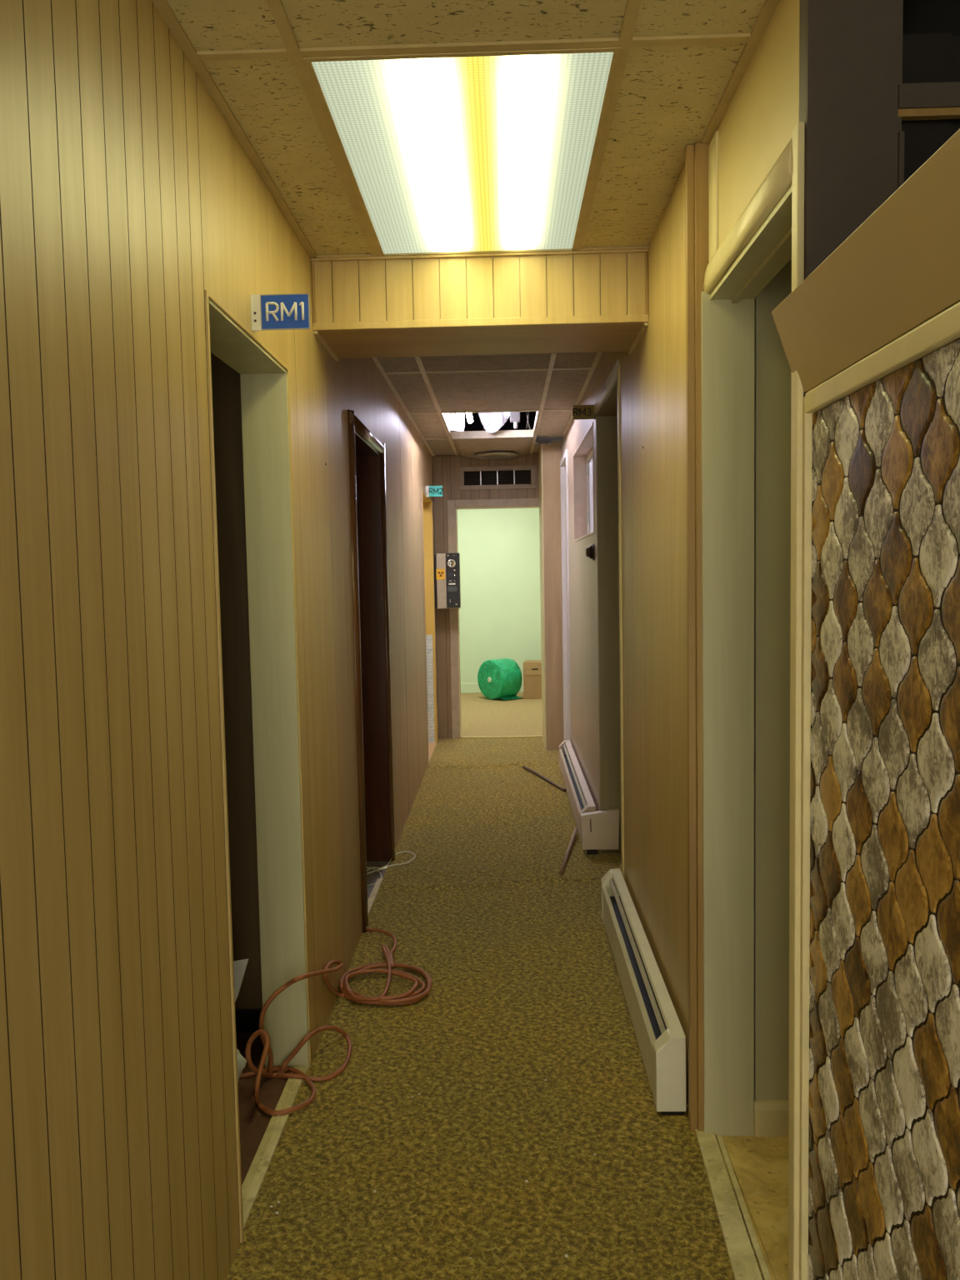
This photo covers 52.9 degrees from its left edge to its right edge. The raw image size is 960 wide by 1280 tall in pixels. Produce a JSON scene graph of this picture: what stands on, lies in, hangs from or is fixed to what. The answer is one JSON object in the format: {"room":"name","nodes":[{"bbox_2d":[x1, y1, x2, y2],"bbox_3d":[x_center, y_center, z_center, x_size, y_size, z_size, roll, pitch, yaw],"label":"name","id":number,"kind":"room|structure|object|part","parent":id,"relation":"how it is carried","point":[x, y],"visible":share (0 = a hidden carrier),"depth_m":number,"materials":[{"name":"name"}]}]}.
{"room":"office corridor","nodes":[
{"label":"office corridor","id":0,"kind":"room"},
{"bbox_2d":[0,0,439,1279],"bbox_3d":[-0.565,-0.024,3.492,0.110,2.485,10.160,-1,4,1],"label":"wall","id":1,"kind":"structure","parent":0,"point":[127,195],"depth_m":1.56,"materials":[{"name":"brown wood"}]},
{"bbox_2d":[204,290,311,1243],"bbox_3d":[-0.595,0.277,2.416,0.135,2.035,0.760,-1,4,1],"label":"door","id":2,"kind":"structure","parent":1,"relation":"in","point":[265,379],"depth_m":2.76,"materials":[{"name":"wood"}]},
{"bbox_2d":[241,1065,307,1229],"bbox_3d":[-0.539,1.284,2.485,0.045,0.011,0.740,-1,4,1],"label":"trim","id":3,"kind":"structure","parent":1,"relation":"attached to","point":[252,1184],"depth_m":2.44,"materials":[{"name":"brown wood"}]},
{"bbox_2d":[250,293,309,332],"bbox_3d":[-0.482,-0.793,2.341,0.141,0.086,0.024,-1,4,1],"label":"room sign","id":4,"kind":"object","parent":1,"relation":"attached to","point":[268,312],"visible":1,"depth_m":2.33,"materials":[{"name":"blue plastic"}]},
{"bbox_2d":[347,409,395,933],"bbox_3d":[-0.536,0.109,4.365,0.146,2.097,1.039,-1,4,1],"label":"door","id":5,"kind":"structure","parent":1,"relation":"in","point":[367,452],"depth_m":4.80,"materials":[{"name":"brown wood"}]},
{"bbox_2d":[367,877,383,915],"bbox_3d":[-0.484,1.157,4.295,0.032,0.010,0.620,-1,4,1],"label":"trim","id":6,"kind":"structure","parent":1,"relation":"attached to","point":[373,894],"depth_m":4.35,"materials":[{"name":"beige wood"}]},
{"bbox_2d":[421,488,438,765],"bbox_3d":[-0.455,-0.120,7.744,0.120,2.083,1.060,-1,4,1],"label":"door","id":7,"kind":"structure","parent":1,"relation":"in","point":[427,502],"depth_m":8.20,"materials":[{"name":"yellow paint"}]},
{"bbox_2d":[425,485,442,497],"bbox_3d":[-0.356,-1.161,7.535,0.135,0.086,0.024,-1,4,1],"label":"room sign","id":8,"kind":"object","parent":1,"relation":"attached to","point":[432,491],"visible":1,"depth_m":7.53,"materials":[{"name":"teal plastic"}]},
{"bbox_2d":[435,552,460,609],"bbox_3d":[-0.275,-0.507,8.283,0.213,0.470,0.278,-1,4,1],"label":"control box","id":9,"kind":"object","parent":1,"relation":"attached to","point":[447,585],"visible":1,"depth_m":8.18,"materials":[{"name":"black plastic"}]},
{"bbox_3d":[-0.372,-0.508,8.331,0.016,0.452,0.188,-1,4,1],"label":"plate","id":10,"kind":"part","parent":9,"relation":"part of","materials":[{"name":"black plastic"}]},
{"bbox_3d":[-0.228,-0.505,8.178,0.113,0.462,0.027,-1,4,1],"label":"plate","id":11,"kind":"part","parent":9,"relation":"part of","materials":[{"name":"black plastic"}]},
{"bbox_2d":[210,352,262,1009],"bbox_3d":[-1.833,0.059,1.805,2.340,2.600,2.540,-1,4,1],"label":"wall","id":12,"kind":"structure","parent":0,"point":[226,382],"depth_m":3.01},
{"bbox_2d":[235,1008,261,1032],"bbox_3d":[-1.774,1.232,3.108,2.250,0.072,0.014,-1,4,1],"label":"baseboard","id":13,"kind":"structure","parent":12,"relation":"attached to","point":[247,1020],"depth_m":3.07,"materials":[{"name":"black plastic"}]},
{"bbox_2d":[425,635,434,742],"bbox_3d":[-1.286,0.433,8.311,1.780,0.928,0.048,-1,4,1],"label":"wall","id":14,"kind":"structure","parent":0,"point":[428,637],"depth_m":8.27,"materials":[{"name":"tile"}]},
{"bbox_2d":[310,249,648,361],"bbox_3d":[0.003,-1.138,3.285,1.074,0.256,0.430,-1,4,1],"label":"ceiling beam","id":15,"kind":"structure","parent":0,"point":[589,301],"depth_m":3.09,"materials":[{"name":"brown wood"}]},
{"bbox_2d":[432,453,539,738],"bbox_3d":[0.155,-0.384,8.483,1.320,2.485,0.120,-1,4,1],"label":"wall","id":16,"kind":"structure","parent":0,"point":[446,468],"depth_m":8.38,"materials":[{"name":"brown wood"}]},
{"bbox_2d":[447,498,539,738],"bbox_3d":[0.178,-0.184,8.490,0.880,2.084,0.136,-1,4,1],"label":"door frame","id":17,"kind":"structure","parent":16,"relation":"in","point":[452,505],"depth_m":8.43,"materials":[{"name":"wood"}]},
{"bbox_2d":[459,465,535,489],"bbox_3d":[0.151,-1.403,8.344,0.658,0.200,0.014,-1,4,1],"label":"air vent","id":18,"kind":"object","parent":16,"relation":"in","point":[523,477],"visible":1,"depth_m":8.34,"materials":[{"name":"grey metal"}]},
{"bbox_2d":[460,735,542,738],"bbox_3d":[0.203,0.853,8.490,0.741,0.011,0.065,-1,4,1],"label":"trim","id":19,"kind":"structure","parent":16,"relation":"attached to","point":[539,736],"depth_m":8.47,"materials":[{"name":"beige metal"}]},
{"bbox_2d":[377,351,597,455],"bbox_3d":[0.127,-1.716,5.986,1.540,0.551,5.055,-1,4,1],"label":"ceiling","id":20,"kind":"structure","parent":0,"point":[516,390],"depth_m":5.35,"materials":[{"name":"beige tile"}]},
{"bbox_2d":[465,413,473,423],"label":"tube light","id":21,"kind":"object","parent":20,"relation":"hanging from","point":[469,417],"depth_m":6.69,"materials":[{"name":"white glass"}]},
{"bbox_2d":[371,351,602,456],"bbox_3d":[0.067,-1.453,5.911,1.074,0.054,4.865,-1,4,1],"label":"trim","id":22,"kind":"structure","parent":20,"relation":"attached to","point":[451,435],"depth_m":6.08,"materials":[{"name":"beige metal"}]},
{"bbox_2d":[445,413,464,431],"bbox_3d":[-0.180,-1.597,6.936,0.140,0.194,0.066,-1,4,1],"label":"plastic sheet","id":23,"kind":"object","parent":22,"relation":"on","point":[456,422],"visible":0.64,"depth_m":6.94,"materials":[{"name":"white plastic"}]},
{"bbox_2d":[452,437,533,459],"bbox_3d":[0.108,-1.552,7.815,0.616,0.056,1.041,-1,4,1],"label":"tile","id":24,"kind":"structure","parent":20,"relation":"attached to","point":[522,446],"depth_m":7.66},
{"bbox_2d":[474,451,519,459],"bbox_3d":[0.139,-1.525,8.032,0.380,0.034,0.380,-1,4,1],"label":"diffuser","id":25,"kind":"object","parent":24,"relation":"attached to","point":[492,455],"visible":1,"depth_m":7.95,"materials":[{"name":"metal"}]},
{"bbox_2d":[478,411,509,433],"bbox_3d":[0.130,-1.645,7.161,0.290,0.219,0.085,-1,4,1],"label":"lamp","id":26,"kind":"object","parent":20,"relation":"hanging from","point":[492,422],"visible":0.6,"depth_m":7.15,"materials":[{"name":"white plastic"}]},
{"bbox_2d":[510,411,519,429],"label":"tube light","id":27,"kind":"object","parent":20,"relation":"hanging from","point":[515,417],"depth_m":6.86,"materials":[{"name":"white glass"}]},
{"bbox_2d":[547,435,563,437],"bbox_3d":[0.589,-1.603,7.466,0.125,0.068,0.068,-2,4,-10],"label":"duct pipe","id":28,"kind":"object","parent":20,"relation":"attached to","point":[547,436],"visible":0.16,"depth_m":7.46,"materials":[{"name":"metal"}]},
{"bbox_2d":[225,692,788,1279],"bbox_3d":[-0.248,1.103,5.107,5.200,0.042,13.220,-1,4,1],"label":"floor","id":29,"kind":"structure","parent":0,"point":[526,991],"depth_m":2.66,"materials":[{"name":"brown carpet"}]},
{"bbox_2d":[233,959,248,1001],"bbox_3d":[-0.768,1.089,2.764,0.224,0.360,0.003,-1,4,1],"label":"paper sheet","id":30,"kind":"object","parent":29,"relation":"on","point":[239,966],"visible":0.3,"depth_m":2.75,"materials":[{"name":"white paper"}]},
{"bbox_2d":[236,1049,246,1082],"bbox_3d":[-0.816,1.149,2.640,0.348,0.264,0.206,-1,4,1],"label":"plastic bag","id":31,"kind":"object","parent":29,"relation":"on","point":[242,1062],"visible":0.03,"depth_m":2.64,"materials":[{"name":"white plastic"}]},
{"bbox_2d":[239,925,432,1115],"bbox_3d":[-0.413,1.070,3.280,0.465,0.336,1.494,0,4,8],"label":"hose","id":32,"kind":"object","parent":29,"relation":"on","point":[408,997],"visible":0.99,"depth_m":2.96,"materials":[{"name":"orange rubber"}]},
{"bbox_2d":[366,850,415,885],"bbox_3d":[-0.483,1.124,4.761,0.179,0.011,0.588,0,4,21],"label":"cable","id":33,"kind":"object","parent":29,"relation":"on","point":[385,866],"visible":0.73,"depth_m":4.77,"materials":[{"name":"white plastic"}]},
{"bbox_2d":[477,658,522,700],"bbox_3d":[0.231,0.445,11.109,0.327,0.458,0.458,-4,5,-40],"label":"roll","id":34,"kind":"object","parent":29,"relation":"on","point":[502,678],"visible":1,"depth_m":10.98,"materials":[{"name":"green plastic"}]},
{"bbox_2d":[523,660,541,699],"bbox_3d":[0.684,0.454,11.174,0.342,0.420,0.308,-1,4,7],"label":"cardboard box","id":35,"kind":"object","parent":29,"relation":"on","point":[532,668],"visible":0.63,"depth_m":11.04,"materials":[{"name":"brown cardboard"}]},
{"bbox_2d":[522,765,566,791],"bbox_3d":[0.446,0.962,6.730,0.035,0.028,0.790,-2,4,-18],"label":"trim offcut","id":36,"kind":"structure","parent":29,"relation":"on","point":[560,787],"depth_m":6.71,"materials":[{"name":"brown wood"}]},
{"bbox_2d":[559,827,577,874],"bbox_3d":[0.459,1.079,4.975,0.020,0.039,0.737,0,4,11],"label":"trim offcut","id":37,"kind":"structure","parent":29,"relation":"on","point":[575,831],"depth_m":4.91,"materials":[{"name":"brown wood"}]},
{"bbox_2d":[580,808,619,854],"bbox_3d":[0.616,0.981,4.961,0.194,0.232,0.072,-1,4,1],"label":"baseboard heater","id":38,"kind":"object","parent":29,"relation":"on","point":[599,829],"visible":1,"depth_m":4.93,"materials":[{"name":"white metal"}]},
{"bbox_2d":[457,439,561,683],"bbox_3d":[0.254,-0.556,10.093,4.500,2.600,3.120,-1,4,1],"label":"wall","id":39,"kind":"structure","parent":0,"point":[498,549],"depth_m":11.60,"materials":[{"name":"paint"}]},
{"bbox_2d":[460,682,523,693],"bbox_3d":[0.315,0.576,11.677,4.400,0.120,0.015,-1,4,1],"label":"baseboard","id":40,"kind":"structure","parent":39,"relation":"attached to","point":[465,687],"depth_m":11.68,"materials":[{"name":"paint"}]},
{"bbox_2d":[536,435,562,439],"bbox_3d":[0.230,-1.872,10.001,4.500,0.040,3.120,-1,4,1],"label":"ceiling","id":41,"kind":"structure","parent":0,"point":[551,438],"depth_m":8.43,"materials":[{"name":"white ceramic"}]},
{"bbox_2d":[542,440,564,749],"bbox_3d":[0.664,-0.367,8.098,0.282,2.485,0.665,-1,4,1],"label":"wall","id":42,"kind":"structure","parent":0,"point":[552,453],"depth_m":7.78,"materials":[{"name":"brown wood"}]},
{"bbox_2d":[538,445,546,749],"bbox_3d":[0.522,-0.354,8.086,0.010,2.465,0.624,-1,4,1],"label":"trim","id":43,"kind":"structure","parent":42,"relation":"attached to","point":[540,453],"depth_m":7.93,"materials":[{"name":"beige wood"}]},
{"bbox_2d":[535,436,553,444],"bbox_3d":[0.508,-1.592,7.715,0.121,0.098,0.230,-3,4,-20],"label":"fragment","id":44,"kind":"object","parent":42,"relation":"attached to","point":[540,440],"visible":0.82,"depth_m":7.68,"materials":[{"name":"grey"}]},
{"bbox_2d":[166,0,959,254],"bbox_3d":[1.125,-1.147,1.095,3.470,0.056,5.700,-1,4,1],"label":"ceiling","id":45,"kind":"structure","parent":0,"point":[668,98],"depth_m":1.96,"materials":[{"name":"tile"}]},
{"bbox_2d":[302,47,621,255],"bbox_3d":[-0.022,-1.243,2.477,0.624,0.114,1.199,-1,4,1],"label":"ceiling light","id":46,"kind":"object","parent":45,"relation":"attached to","point":[482,151],"visible":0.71,"depth_m":2.27,"materials":[{"name":"translucent plastic"},{"name":"painted metal"}]},
{"bbox_2d":[151,0,779,258],"bbox_3d":[-0.045,-1.066,0.709,1.110,0.008,4.760,-1,4,1],"label":"ceiling grid","id":47,"kind":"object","parent":45,"relation":"attached to","point":[626,40],"depth_m":1.88,"materials":[{"name":"beige metal"}]},
{"bbox_2d":[561,0,799,1104],"bbox_3d":[0.664,-0.133,4.727,0.138,2.485,6.080,-1,4,1],"label":"wall","id":48,"kind":"structure","parent":0,"point":[653,484],"depth_m":2.93,"materials":[{"name":"brown wood"}]},
{"bbox_2d":[560,449,571,744],"bbox_3d":[0.682,-0.242,7.404,0.062,2.330,0.734,-1,4,1],"label":"door","id":49,"kind":"structure","parent":48,"relation":"in","point":[563,462],"depth_m":7.68,"materials":[{"name":"white wood"}]},
{"bbox_2d":[559,740,595,842],"bbox_3d":[0.594,0.911,6.075,0.079,0.218,2.020,-1,4,1],"label":"baseboard heater","id":50,"kind":"object","parent":48,"relation":"attached to","point":[581,800],"visible":0.82,"depth_m":5.88,"materials":[{"name":"white metal"}]},
{"bbox_3d":[0.563,0.922,6.077,0.013,0.136,1.930,-1,4,1],"label":"panel","id":51,"kind":"part","parent":50,"relation":"part of","materials":[{"name":"white metal"}]},
{"bbox_2d":[573,421,594,541],"bbox_3d":[0.660,-0.890,5.697,0.114,0.572,1.402,-1,4,1],"label":"window","id":52,"kind":"structure","parent":48,"relation":"in","point":[583,459],"depth_m":6.37,"materials":[{"name":"metal"}]},
{"bbox_3d":[0.707,-0.890,5.696,0.003,0.490,1.320,-1,4,1],"label":"pane","id":53,"kind":"part","parent":52,"relation":"part of","materials":[{"name":"glass"}]},
{"bbox_2d":[572,405,595,419],"bbox_3d":[0.524,-1.149,4.871,0.114,0.074,0.024,-1,4,1],"label":"room sign","id":54,"kind":"object","parent":48,"relation":"attached to","point":[579,412],"visible":0.92,"depth_m":4.86,"materials":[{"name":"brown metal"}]},
{"bbox_2d":[585,543,594,560],"bbox_3d":[0.577,-0.461,5.067,0.043,0.088,0.088,-1,4,1],"label":"thermostat","id":55,"kind":"object","parent":48,"relation":"attached to","point":[590,552],"visible":1,"depth_m":5.04,"materials":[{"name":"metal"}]},
{"bbox_2d":[594,359,624,878],"bbox_3d":[0.664,-0.017,4.425,0.170,2.295,1.040,-1,4,1],"label":"door","id":56,"kind":"structure","parent":48,"relation":"in","point":[607,406],"depth_m":4.88,"materials":[{"name":"wood"}]},
{"bbox_3d":[0.565,-1.128,4.346,0.014,0.064,0.966,-1,4,1],"label":"head casing","id":57,"kind":"part","parent":56,"relation":"part of","materials":[{"name":"beige wood"}]},
{"bbox_3d":[0.575,0.035,3.926,0.012,2.265,0.034,-1,4,1],"label":"casing","id":58,"kind":"part","parent":56,"relation":"part of","materials":[{"name":"brown wood"}]},
{"bbox_2d":[600,868,685,1114],"bbox_3d":[0.524,1.106,3.281,0.079,0.218,1.455,-1,4,1],"label":"baseboard heater","id":59,"kind":"object","parent":48,"relation":"attached to","point":[661,1037],"visible":1,"depth_m":2.92,"materials":[{"name":"beige metal"}]},
{"bbox_3d":[0.493,1.124,3.283,0.013,0.148,1.365,-1,4,1],"label":"panel","id":60,"kind":"part","parent":59,"relation":"part of","materials":[{"name":"beige metal"}]},
{"bbox_2d":[685,142,709,1132],"bbox_3d":[0.546,0.040,2.407,0.054,2.465,0.033,-1,4,1],"label":"trim","id":61,"kind":"structure","parent":48,"relation":"attached to","point":[697,155],"depth_m":2.39,"materials":[{"name":"brown wood"}]},
{"bbox_2d":[708,130,718,262],"bbox_3d":[0.551,-1.039,2.271,0.010,0.273,0.082,-1,4,1],"label":"trim","id":62,"kind":"structure","parent":48,"relation":"attached to","point":[713,146],"depth_m":2.26,"materials":[{"name":"beige wood"}]},
{"bbox_2d":[701,122,804,1279],"bbox_3d":[0.607,0.205,2.047,0.125,2.184,0.756,-1,4,1],"label":"door frame","id":63,"kind":"structure","parent":48,"relation":"in","point":[768,232],"depth_m":2.35,"materials":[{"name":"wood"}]},
{"bbox_3d":[0.539,-0.845,1.985,0.019,0.074,0.707,-1,4,1],"label":"head casing","id":64,"kind":"part","parent":63,"relation":"part of","materials":[{"name":"beige wood"}]},
{"bbox_3d":[0.552,0.231,1.688,0.012,2.184,0.035,-1,4,1],"label":"casing","id":65,"kind":"part","parent":63,"relation":"part of","materials":[{"name":"beige wood"}]},
{"bbox_2d":[753,298,754,1099],"bbox_3d":[0.681,0.120,2.421,0.006,2.300,0.024,-1,4,1],"label":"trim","id":66,"kind":"structure","parent":48,"relation":"attached to","point":[754,298],"depth_m":2.35,"materials":[{"name":"beige wood"}]},
{"bbox_2d":[754,258,791,1099],"bbox_3d":[0.752,0.119,2.412,0.136,2.300,0.038,-1,4,1],"label":"wall","id":67,"kind":"structure","parent":0,"point":[772,372],"depth_m":2.40,"materials":[{"name":"beige paint"}]},
{"bbox_2d":[753,1100,788,1136],"bbox_3d":[0.770,1.221,2.462,0.142,0.093,0.020,-1,4,1],"label":"baseboard","id":68,"kind":"structure","parent":67,"relation":"attached to","point":[770,1117],"depth_m":2.45,"materials":[{"name":"beige wood"}]},
{"bbox_2d":[799,0,903,396],"bbox_3d":[0.634,0.080,1.672,0.156,2.485,0.043,-1,4,1],"label":"wall","id":69,"kind":"structure","parent":0,"point":[851,51],"depth_m":1.59,"materials":[{"name":"grey paint"}]},
{"bbox_2d":[897,81,959,120],"bbox_3d":[1.157,-0.894,1.578,0.940,0.050,0.020,-1,4,1],"label":"trim","id":70,"kind":"structure","parent":69,"relation":"attached to","point":[922,101],"depth_m":1.58,"materials":[{"name":"brown wood"}]},
{"bbox_2d":[771,129,959,1279],"bbox_3d":[0.574,0.428,0.964,0.157,1.890,1.492,-1,4,1],"label":"tiled wall","id":71,"kind":"structure","parent":0,"point":[872,335],"depth_m":1.32,"materials":[{"name":"brown stone"}]},
{"bbox_2d":[695,1128,771,1279],"bbox_3d":[0.557,1.298,1.992,0.075,0.011,1.021,-1,4,3],"label":"threshold","id":72,"kind":"structure","parent":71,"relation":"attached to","point":[743,1262],"depth_m":2.16,"materials":[{"name":"brown wood"}]},
{"bbox_3d":[0.582,-0.349,0.890,0.112,0.038,1.452,-1,4,1],"label":"rail","id":73,"kind":"part","parent":71,"relation":"part of","materials":[{"name":"beige wood"}]},
{"bbox_2d":[901,33,959,182],"bbox_3d":[0.755,0.128,2.071,0.173,2.330,0.770,-1,4,1],"label":"wall","id":74,"kind":"structure","parent":0,"point":[932,57],"depth_m":1.61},
{"bbox_2d":[897,130,904,189],"bbox_3d":[0.698,-0.557,1.626,0.008,0.560,0.045,-1,4,1],"label":"trim","id":75,"kind":"structure","parent":74,"relation":"attached to","point":[901,133],"depth_m":1.59,"materials":[{"name":"black"}]}
]}

